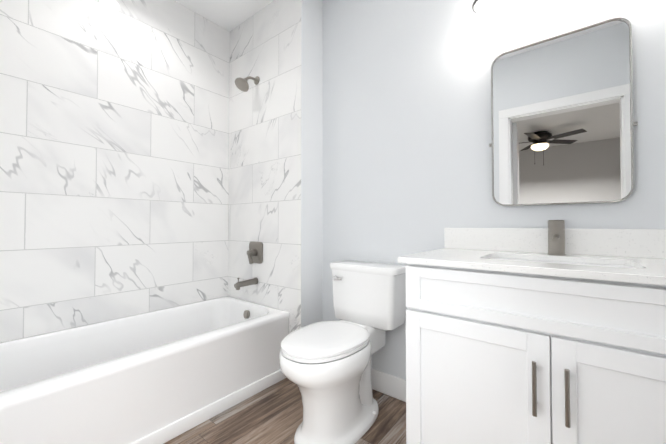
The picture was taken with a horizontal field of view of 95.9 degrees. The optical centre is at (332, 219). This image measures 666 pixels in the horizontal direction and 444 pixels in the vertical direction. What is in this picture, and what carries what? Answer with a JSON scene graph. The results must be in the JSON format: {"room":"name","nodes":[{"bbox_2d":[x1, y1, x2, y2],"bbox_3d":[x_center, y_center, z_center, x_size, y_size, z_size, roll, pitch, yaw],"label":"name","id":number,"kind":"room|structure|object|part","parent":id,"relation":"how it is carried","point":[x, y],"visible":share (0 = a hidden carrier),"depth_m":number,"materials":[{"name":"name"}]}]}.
{"room":"bathroom","nodes":[
{"label":"bathroom","id":0,"kind":"room"},
{"bbox_2d":[0,0,229,342],"bbox_3d":[-1.366,-0.276,1.952,0.001,2.690,1.540,-1,-1,39],"label":"wall tile","id":1,"kind":"structure","parent":0,"point":[114,159],"depth_m":1.90,"materials":[{"name":"tile"}]},
{"bbox_2d":[174,0,273,31],"bbox_3d":[-0.245,-1.634,1.143,2.790,0.001,1.880,-1,-1,39],"label":"ceiling","id":2,"kind":"structure","parent":0,"point":[229,15],"depth_m":2.31,"materials":[{"name":"white paint"}]},
{"bbox_2d":[164,378,405,443],"bbox_3d":[-0.245,1.056,1.100,2.790,0.001,1.880,-1,-1,39],"label":"floor","id":3,"kind":"structure","parent":0,"point":[272,414],"depth_m":1.57,"materials":[{"name":"brown wood"}]},
{"bbox_2d":[0,296,289,443],"bbox_3d":[-1.068,0.845,1.697,0.759,0.440,1.535,-1,-1,39],"label":"bathtub","id":4,"kind":"object","parent":3,"relation":"on","point":[162,376],"visible":0.88,"depth_m":1.54,"materials":[{"name":"white ceramic"}]},
{"bbox_2d":[279,260,406,443],"bbox_3d":[0.044,0.662,1.588,0.460,0.802,0.749,-1,-1,39],"label":"toilet","id":5,"kind":"object","parent":3,"relation":"on","point":[325,367],"visible":1,"depth_m":1.47,"materials":[{"name":"white ceramic"}]},
{"bbox_3d":[-0.033,0.590,1.493,0.364,0.050,0.492,-1,-1,39],"label":"seat","id":6,"kind":"part","parent":5,"relation":"part of","materials":[{"name":"white plastic"}]},
{"bbox_3d":[0.029,0.352,1.807,0.075,0.026,0.028,-1,-1,39],"label":"lever","id":7,"kind":"part","parent":5,"relation":"part of","materials":[{"name":"silver metal"}]},
{"bbox_2d":[398,220,665,443],"bbox_3d":[0.804,0.527,1.090,0.969,1.057,0.594,-1,-1,39],"label":"bathroom vanity","id":8,"kind":"object","parent":3,"relation":"on","point":[554,332],"visible":1,"depth_m":0.96,"materials":[{"name":"white paint"}]},
{"bbox_2d":[398,228,665,284],"bbox_3d":[0.810,0.101,1.105,0.969,0.132,0.572,-1,-1,39],"label":"countertop","id":9,"kind":"structure","parent":8,"relation":"on","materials":[{"name":"stone"}]},
{"bbox_2d":[547,220,565,255],"bbox_3d":[0.925,0.074,1.247,0.064,0.147,0.119,-1,-1,39],"label":"faucet","id":10,"kind":"object","parent":9,"relation":"on","point":[556,232],"depth_m":1.24,"materials":[{"name":"silver metal"}]},
{"bbox_3d":[0.631,0.498,0.872,0.089,0.157,0.036,-1,-1,39],"label":"handle","id":11,"kind":"part","parent":8,"relation":"part of","materials":[{"name":"silver metal"}]},
{"bbox_2d":[301,0,322,327],"bbox_3d":[-0.145,-0.274,2.103,0.001,2.690,0.220,-1,-1,39],"label":"wall","id":12,"kind":"structure","parent":0,"point":[311,138],"depth_m":2.10,"materials":[{"name":"white paint"}]},
{"bbox_2d":[228,0,300,333],"bbox_3d":[-0.550,-0.271,2.286,0.860,2.690,0.001,-1,-1,39],"label":"wall tile","id":13,"kind":"structure","parent":12,"relation":"attached to","point":[265,156],"depth_m":2.24,"materials":[{"name":"tile"}]},
{"bbox_2d":[234,277,257,289],"bbox_3d":[-0.647,0.467,2.232,0.054,0.088,0.185,-1,-1,39],"label":"tub spout","id":14,"kind":"object","parent":13,"relation":"attached to","point":[238,284],"visible":1,"depth_m":2.21,"materials":[{"name":"silver metal"}]},
{"bbox_2d":[235,76,259,91],"bbox_3d":[-0.647,-1.036,2.257,0.110,0.150,0.184,-1,-1,39],"label":"shower head","id":15,"kind":"object","parent":13,"relation":"attached to","point":[241,84],"visible":1,"depth_m":2.23},
{"bbox_2d":[247,241,262,263],"bbox_3d":[-0.613,0.251,2.278,0.164,0.164,0.078,-1,-1,39],"label":"shower valve","id":16,"kind":"object","parent":13,"relation":"attached to","point":[255,252],"visible":1,"depth_m":2.27,"materials":[{"name":"silver metal"}]},
{"bbox_2d":[322,0,665,379],"bbox_3d":[0.678,-0.282,1.587,1.930,2.690,0.001,-1,-1,39],"label":"wall","id":17,"kind":"structure","parent":0,"point":[407,156],"depth_m":1.69,"materials":[{"name":"white paint"}]},
{"bbox_2d":[371,368,405,401],"bbox_3d":[0.266,1.006,1.885,0.890,0.125,0.016,-1,-1,39],"label":"baseboard","id":18,"kind":"structure","parent":17,"relation":"attached to","point":[389,385],"depth_m":1.80,"materials":[{"name":"white wood"}]},
{"bbox_2d":[472,0,505,13],"bbox_3d":[0.930,-1.104,1.272,0.623,0.196,0.194,-1,-1,39],"label":"sconce","id":19,"kind":"object","parent":17,"relation":"attached to","point":[487,11],"visible":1,"depth_m":1.44,"materials":[{"name":"silver metal"}]},
{"bbox_2d":[489,17,637,205],"bbox_3d":[0.978,-0.437,1.329,0.519,0.740,0.029,-1,-1,39],"label":"mirror","id":20,"kind":"object","parent":17,"relation":"attached to","point":[562,125],"visible":0.98,"depth_m":1.30,"materials":[{"name":"grey mirror"}]}
]}

